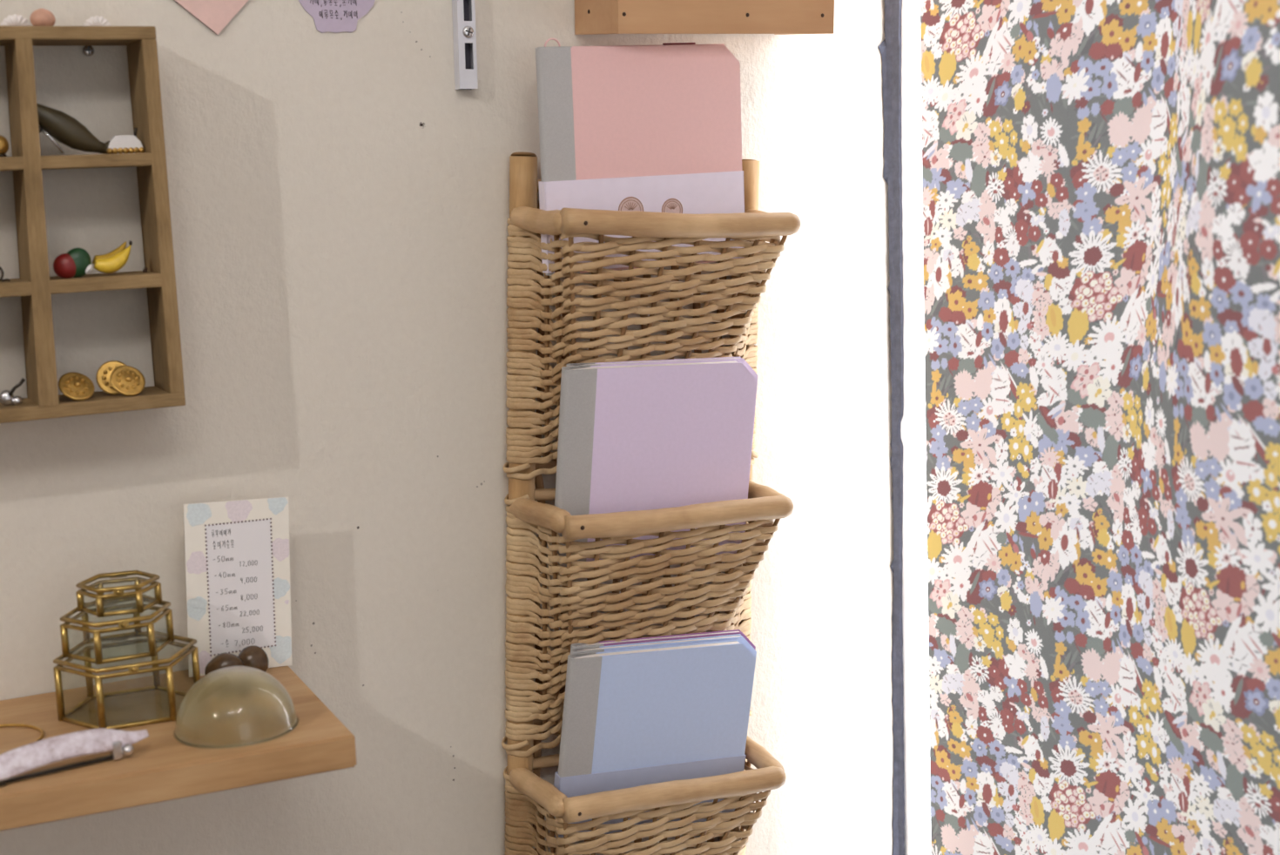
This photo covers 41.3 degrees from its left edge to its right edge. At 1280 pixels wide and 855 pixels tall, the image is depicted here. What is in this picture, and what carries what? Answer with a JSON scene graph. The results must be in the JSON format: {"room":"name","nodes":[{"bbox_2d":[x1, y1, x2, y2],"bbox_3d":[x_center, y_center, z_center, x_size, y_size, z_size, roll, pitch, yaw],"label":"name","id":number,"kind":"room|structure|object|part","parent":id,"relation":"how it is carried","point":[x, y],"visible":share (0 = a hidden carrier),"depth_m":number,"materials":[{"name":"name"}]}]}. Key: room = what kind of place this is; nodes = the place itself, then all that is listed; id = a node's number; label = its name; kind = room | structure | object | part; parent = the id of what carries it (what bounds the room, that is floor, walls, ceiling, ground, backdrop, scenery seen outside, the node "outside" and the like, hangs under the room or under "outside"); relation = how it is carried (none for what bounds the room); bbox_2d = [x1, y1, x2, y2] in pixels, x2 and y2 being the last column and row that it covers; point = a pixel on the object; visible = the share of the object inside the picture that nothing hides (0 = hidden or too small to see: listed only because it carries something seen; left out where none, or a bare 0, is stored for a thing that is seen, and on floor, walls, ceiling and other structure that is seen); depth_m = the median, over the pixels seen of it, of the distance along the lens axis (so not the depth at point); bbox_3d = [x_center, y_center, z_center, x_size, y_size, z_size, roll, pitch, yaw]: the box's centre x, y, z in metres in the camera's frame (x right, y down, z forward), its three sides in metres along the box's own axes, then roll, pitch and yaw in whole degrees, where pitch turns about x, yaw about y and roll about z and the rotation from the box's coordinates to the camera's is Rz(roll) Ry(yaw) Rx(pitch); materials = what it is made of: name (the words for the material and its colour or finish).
{"room":"shop","nodes":[
{"label":"shop","id":0,"kind":"room"},
{"bbox_2d":[0,0,894,854],"bbox_3d":[-1.356,0.051,0.834,3.728,2.750,0.100,-7,10,-27],"label":"wall","id":1,"kind":"structure","parent":0,"point":[340,209],"depth_m":1.37,"materials":[{"name":"paint"}]},
{"bbox_2d":[82,45,94,56],"bbox_3d":[-0.400,-0.273,1.231,0.008,0.008,0.010,-7,10,-27],"label":"screw","id":2,"kind":"object","parent":1,"relation":"attached to","point":[88,50],"visible":1,"depth_m":1.23,"materials":[{"name":"silver metal"}]},
{"bbox_2d":[0,26,185,423],"bbox_3d":[-0.468,-0.138,1.177,0.272,0.270,0.058,-7,10,-27],"label":"wall shelf","id":3,"kind":"object","parent":1,"relation":"attached to","point":[35,286],"depth_m":1.20,"materials":[{"name":"brown wood"}]},
{"bbox_2d":[0,134,8,156],"bbox_3d":[-0.443,-0.194,1.168,0.016,0.016,0.014,-7,10,-27],"label":"charm","id":4,"kind":"object","parent":3,"relation":"on","point":[3,142],"visible":1,"depth_m":1.17,"materials":[{"name":"metal"}]},
{"bbox_2d":[0,266,10,282],"bbox_3d":[-0.446,-0.107,1.178,0.017,0.013,0.004,-7,10,-27],"label":"ring","id":5,"kind":"object","parent":3,"relation":"on","point":[1,269],"visible":1,"depth_m":1.18,"materials":[{"name":"metal"}]},
{"bbox_2d":[0,156,23,171],"bbox_3d":[-0.472,-0.180,1.170,0.091,0.009,0.057,-7,10,-27],"label":"shelf","id":6,"kind":"object","parent":3,"relation":"attached to","point":[15,164],"depth_m":1.16,"materials":[{"name":"brown wood"}]},
{"bbox_2d":[0,377,25,405],"bbox_3d":[-0.441,-0.025,1.192,0.018,0.019,0.008,-7,10,-27],"label":"cherry","id":7,"kind":"object","parent":3,"relation":"on","point":[7,398],"visible":1,"depth_m":1.19,"materials":[{"name":"silver metal"}]},
{"bbox_2d":[0,278,31,297],"bbox_3d":[-0.468,-0.096,1.183,0.091,0.010,0.057,-7,10,-27],"label":"shelf","id":8,"kind":"object","parent":3,"relation":"attached to","point":[22,287],"depth_m":1.17,"materials":[{"name":"brown wood"}]},
{"bbox_2d":[0,13,31,26],"bbox_3d":[-0.433,-0.281,1.177,0.022,0.010,0.005,-8,10,-32],"label":"seashell","id":9,"kind":"object","parent":3,"relation":"on","point":[15,20],"visible":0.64,"depth_m":1.18,"materials":[{"name":"white"}]},
{"bbox_2d":[29,8,55,26],"bbox_3d":[-0.415,-0.284,1.181,0.014,0.014,0.016,6,12,43],"label":"bead","id":10,"kind":"object","parent":3,"relation":"on","point":[40,16],"visible":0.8,"depth_m":1.18,"materials":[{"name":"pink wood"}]},
{"bbox_2d":[53,247,92,278],"bbox_3d":[-0.401,-0.116,1.199,0.026,0.022,0.013,-7,10,-27],"label":"fruit","id":11,"kind":"object","parent":3,"relation":"on","point":[77,262],"visible":1,"depth_m":1.20,"materials":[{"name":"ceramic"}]},
{"bbox_3d":[-0.402,-0.029,1.210,0.025,0.019,0.018,-10,12,-41],"label":"gold button","id":12,"kind":"part","parent":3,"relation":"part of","materials":[{"name":"gold metal"}]},
{"bbox_2d":[36,102,118,154],"bbox_3d":[-0.398,-0.211,1.195,0.067,0.038,0.019,-7,10,-27],"label":"seal brooch","id":13,"kind":"object","parent":3,"relation":"on","point":[63,127],"visible":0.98,"depth_m":1.19,"materials":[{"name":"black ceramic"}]},
{"bbox_2d":[40,152,152,169],"bbox_3d":[-0.397,-0.189,1.208,0.086,0.009,0.057,-7,10,-27],"label":"shelf","id":14,"kind":"object","parent":3,"relation":"attached to","point":[142,160],"depth_m":1.19,"materials":[{"name":"brown wood"}]},
{"bbox_2d":[83,15,111,26],"bbox_3d":[-0.384,-0.287,1.202,0.021,0.010,0.005,-6,9,-21],"label":"seashell","id":15,"kind":"object","parent":3,"relation":"on","point":[96,21],"visible":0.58,"depth_m":1.20,"materials":[{"name":"white"}]},
{"bbox_2d":[49,270,161,294],"bbox_3d":[-0.393,-0.104,1.221,0.086,0.010,0.057,-7,10,-27],"label":"shelf","id":16,"kind":"object","parent":3,"relation":"attached to","point":[151,280],"depth_m":1.20,"materials":[{"name":"brown wood"}]},
{"bbox_3d":[-0.381,-0.036,1.230,0.025,0.024,0.009,-5,9,-15],"label":"gold button","id":17,"kind":"part","parent":3,"relation":"part of","materials":[{"name":"gold metal"}]},
{"bbox_2d":[92,240,132,273],"bbox_3d":[-0.377,-0.122,1.215,0.028,0.022,0.015,-7,10,-27],"label":"banana brooch","id":18,"kind":"object","parent":3,"relation":"on","point":[114,260],"visible":1,"depth_m":1.21,"materials":[{"name":"yellow plastic"}]},
{"bbox_2d":[106,128,144,154],"bbox_3d":[-0.368,-0.204,1.211,0.027,0.018,0.010,-7,10,-27],"label":"white brooch","id":19,"kind":"object","parent":3,"relation":"on","point":[126,144],"visible":1,"depth_m":1.21,"materials":[{"name":"gold metal"}]},
{"bbox_3d":[-0.369,-0.034,1.225,0.025,0.021,0.015,-8,11,-35],"label":"gold button","id":20,"kind":"part","parent":3,"relation":"part of","materials":[{"name":"gold metal"}]},
{"bbox_2d":[0,666,357,831],"bbox_3d":[-0.626,0.250,1.055,0.880,0.023,0.226,-7,10,-27],"label":"wall shelf","id":21,"kind":"object","parent":1,"relation":"attached to","point":[160,768],"visible":0.78,"depth_m":1.13,"materials":[{"name":"brown wood"}]},
{"bbox_2d":[0,723,44,754],"bbox_3d":[-0.443,0.214,1.159,0.068,0.002,0.068,-7,10,-27],"label":"bangle","id":22,"kind":"object","parent":21,"relation":"on","point":[40,730],"visible":0.73,"depth_m":1.19,"materials":[{"name":"gold metal"}]},
{"bbox_2d":[0,727,148,787],"bbox_3d":[-0.370,0.211,1.097,0.107,0.022,0.015,-8,11,-33],"label":"hair clip","id":23,"kind":"object","parent":21,"relation":"on","point":[27,757],"visible":1,"depth_m":1.09,"materials":[{"name":"fabric"}]},
{"bbox_2d":[53,630,200,729],"bbox_3d":[-0.366,0.181,1.216,0.100,0.045,0.090,-6,9,-23],"label":"trinket box","id":24,"kind":"object","parent":21,"relation":"on","point":[133,669],"visible":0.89,"depth_m":1.20,"materials":[{"name":"gold metal"}]},
{"bbox_2d":[60,598,175,664],"bbox_3d":[-0.372,0.144,1.209,0.077,0.030,0.070,-6,10,-25],"label":"trinket box","id":25,"kind":"object","parent":24,"relation":"on","point":[124,624],"visible":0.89,"depth_m":1.19,"materials":[{"name":"gold metal"}]},
{"bbox_3d":[-0.372,0.131,1.207,0.077,0.004,0.066,-6,10,-25],"label":"lid","id":26,"kind":"part","parent":25,"relation":"part of","materials":[{"name":"gold metal"}]},
{"bbox_2d":[75,570,162,617],"bbox_3d":[-0.370,0.118,1.208,0.058,0.021,0.053,-5,9,-17],"label":"trinket box","id":27,"kind":"object","parent":25,"relation":"on","point":[118,594],"visible":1,"depth_m":1.20,"materials":[{"name":"gold metal"}]},
{"bbox_3d":[-0.371,0.109,1.208,0.057,0.004,0.049,-5,9,-17],"label":"lid","id":28,"kind":"part","parent":27,"relation":"part of","materials":[{"name":"gold metal"}]},
{"bbox_3d":[-0.367,0.160,1.214,0.100,0.004,0.086,-6,9,-23],"label":"lid","id":29,"kind":"part","parent":24,"relation":"part of","materials":[{"name":"gold metal"}]},
{"bbox_2d":[204,653,244,674],"bbox_3d":[-0.309,0.181,1.266,0.030,0.026,0.022,-7,10,-27],"label":"stone","id":30,"kind":"object","parent":21,"relation":"on","point":[222,660],"visible":0.48,"depth_m":1.26,"materials":[{"name":"brown stone"}]},
{"bbox_2d":[173,666,299,748],"bbox_3d":[-0.279,0.186,1.167,0.085,0.042,0.085,-7,10,-27],"label":"glass dome","id":31,"kind":"object","parent":21,"relation":"on","point":[232,706],"visible":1,"depth_m":1.14,"materials":[{"name":"clear glass"}]},
{"bbox_2d":[183,496,292,677],"bbox_3d":[-0.305,0.121,1.291,0.086,0.136,0.003,-7,10,-27],"label":"price card","id":32,"kind":"object","parent":21,"relation":"on","point":[237,552],"visible":1,"depth_m":1.29,"materials":[{"name":"paper"}]},
{"bbox_3d":[-0.303,0.121,1.291,0.051,0.101,0.001,-3,8,-27],"label":"panel","id":33,"kind":"part","parent":32,"relation":"part of","materials":[{"name":"white paper"}]},
{"bbox_2d":[237,645,269,672],"bbox_3d":[-0.293,0.178,1.283,0.024,0.026,0.020,-7,10,-27],"label":"stone","id":34,"kind":"object","parent":21,"relation":"on","point":[255,656],"visible":0.61,"depth_m":1.28,"materials":[{"name":"brown stone"}]},
{"bbox_2d":[174,0,248,34],"bbox_3d":[-0.320,-0.349,1.261,0.120,0.112,0.003,-7,10,-27],"label":"paper sign","id":35,"kind":"object","parent":1,"relation":"attached to","point":[215,15],"visible":1,"depth_m":1.27,"materials":[{"name":"pink paper"}]},
{"bbox_2d":[298,0,375,33],"bbox_3d":[-0.232,-0.336,1.309,0.068,0.062,0.001,-7,10,-27],"label":"paper sign","id":36,"kind":"object","parent":1,"relation":"attached to","point":[332,16],"visible":1,"depth_m":1.31,"materials":[{"name":"purple paper"}]},
{"bbox_2d":[451,0,478,89],"bbox_3d":[-0.142,-0.449,1.334,0.016,0.360,0.013,-5,9,-27],"label":"wall strip","id":37,"kind":"object","parent":1,"relation":"attached to","point":[464,34],"visible":1,"depth_m":1.35,"materials":[{"name":"white metal"}]},
{"bbox_2d":[501,151,801,854],"bbox_3d":[0.014,0.171,1.440,0.282,0.806,0.125,-7,10,-27],"label":"wall rack","id":38,"kind":"object","parent":1,"relation":"attached to","point":[529,798],"visible":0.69,"depth_m":1.39,"materials":[{"name":"wicker"}]},
{"bbox_3d":[-0.100,0.172,1.433,0.024,0.791,0.024,-3,8,-27],"label":"rail","id":39,"kind":"part","parent":38,"relation":"part of","materials":[{"name":"wicker"}]},
{"bbox_2d":[537,38,739,61],"bbox_3d":[0.003,-0.227,1.397,0.183,0.183,0.014,-7,10,-26],"label":"notebook","id":40,"kind":"object","parent":38,"relation":"in","point":[549,39],"visible":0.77,"depth_m":1.38,"materials":[{"name":"pink paper"}]},
{"bbox_2d":[535,44,745,275],"bbox_3d":[0.003,-0.220,1.385,0.184,0.180,0.016,-7,10,-26],"label":"notebook","id":41,"kind":"object","parent":38,"relation":"in","point":[655,129],"visible":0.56,"depth_m":1.37,"materials":[{"name":"pink paper"}]},
{"bbox_2d":[504,735,786,854],"bbox_3d":[0.010,0.407,1.469,0.252,0.260,0.125,-7,10,-27],"label":"basket","id":42,"kind":"object","parent":38,"relation":"on","point":[529,798],"depth_m":1.42,"materials":[{"name":"wicker"}]},
{"bbox_2d":[501,481,793,780],"bbox_3d":[0.014,0.177,1.440,0.253,0.259,0.125,-7,10,-27],"label":"basket","id":43,"kind":"object","parent":38,"relation":"on","point":[528,723],"depth_m":1.41,"materials":[{"name":"wicker"}]},
{"bbox_2d":[502,206,801,505],"bbox_3d":[0.017,-0.058,1.411,0.252,0.261,0.125,-7,10,-27],"label":"basket","id":44,"kind":"object","parent":38,"relation":"on","point":[529,293],"depth_m":1.38,"materials":[{"name":"wicker"}]},
{"bbox_2d":[553,640,755,837],"bbox_3d":[0.012,0.262,1.427,0.181,0.176,0.038,-6,10,-23],"label":"notebook","id":45,"kind":"object","parent":38,"relation":"in","point":[633,717],"visible":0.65,"depth_m":1.42,"materials":[{"name":"blue paper"}]},
{"bbox_2d":[554,359,756,566],"bbox_3d":[0.012,0.030,1.396,0.177,0.174,0.037,-6,10,-23],"label":"notebook","id":46,"kind":"object","parent":38,"relation":"in","point":[647,436],"visible":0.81,"depth_m":1.38,"materials":[{"name":"purple paper"}]},
{"bbox_2d":[565,357,758,532],"bbox_3d":[0.015,0.026,1.408,0.177,0.174,0.034,-6,10,-23],"label":"notebook","id":47,"kind":"object","parent":38,"relation":"in","point":[746,365],"visible":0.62,"depth_m":1.40,"materials":[{"name":"purple paper"}]},
{"bbox_2d":[570,629,755,653],"bbox_3d":[0.014,0.255,1.444,0.180,0.176,0.035,-6,10,-23],"label":"notebook","id":48,"kind":"object","parent":38,"relation":"in","point":[733,631],"visible":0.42,"depth_m":1.42,"materials":[{"name":"paper"}]},
{"bbox_2d":[570,633,756,657],"bbox_3d":[0.014,0.258,1.437,0.180,0.176,0.035,-6,10,-23],"label":"notebook","id":49,"kind":"object","parent":38,"relation":"in","point":[650,644],"visible":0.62,"depth_m":1.41,"materials":[{"name":"blue paper"}]},
{"bbox_3d":[0.087,0.161,1.529,0.024,0.793,0.024,-3,8,-27],"label":"rail","id":50,"kind":"part","parent":38,"relation":"part of","materials":[{"name":"wicker"}]},
{"bbox_2d":[574,0,834,34],"bbox_3d":[0.054,-0.391,1.398,0.204,0.136,0.089,-7,10,-27],"label":"wall shelf","id":51,"kind":"object","parent":1,"relation":"attached to","point":[591,16],"visible":1,"depth_m":1.37,"materials":[{"name":"orange wood"}]},
{"bbox_2d":[900,0,919,854],"bbox_3d":[1.057,0.069,0.105,0.100,2.750,3.400,-7,10,-27],"label":"wall","id":52,"kind":"structure","parent":0,"point":[911,756],"depth_m":1.59,"materials":[{"name":"white paint"}]},
{"bbox_2d":[878,0,904,854],"bbox_3d":[0.239,0.000,1.582,0.017,1.900,0.043,-7,10,-27],"label":"trim","id":53,"kind":"structure","parent":52,"relation":"attached to","point":[890,49],"depth_m":1.57,"materials":[{"name":"grey metal"}]},
{"bbox_2d":[907,0,930,854],"bbox_3d":[0.515,0.263,1.185,0.056,2.080,0.994,-7,10,-27],"label":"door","id":54,"kind":"structure","parent":52,"relation":"in","point":[913,8],"depth_m":1.57,"materials":[{"name":"white paint"}]},
{"bbox_3d":[0.483,0.233,1.190,0.001,1.900,0.940,-7,10,-27],"label":"pane","id":55,"kind":"part","parent":54,"relation":"part of","materials":[{"name":"glass"}]},
{"bbox_2d":[919,0,1279,854],"bbox_3d":[0.516,0.241,1.001,0.192,2.060,1.185,-7,10,-27],"label":"curtain","id":56,"kind":"object","parent":52,"relation":"hanging from","point":[1101,178],"visible":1,"depth_m":1.30,"materials":[{"name":"fabric"}]}
]}

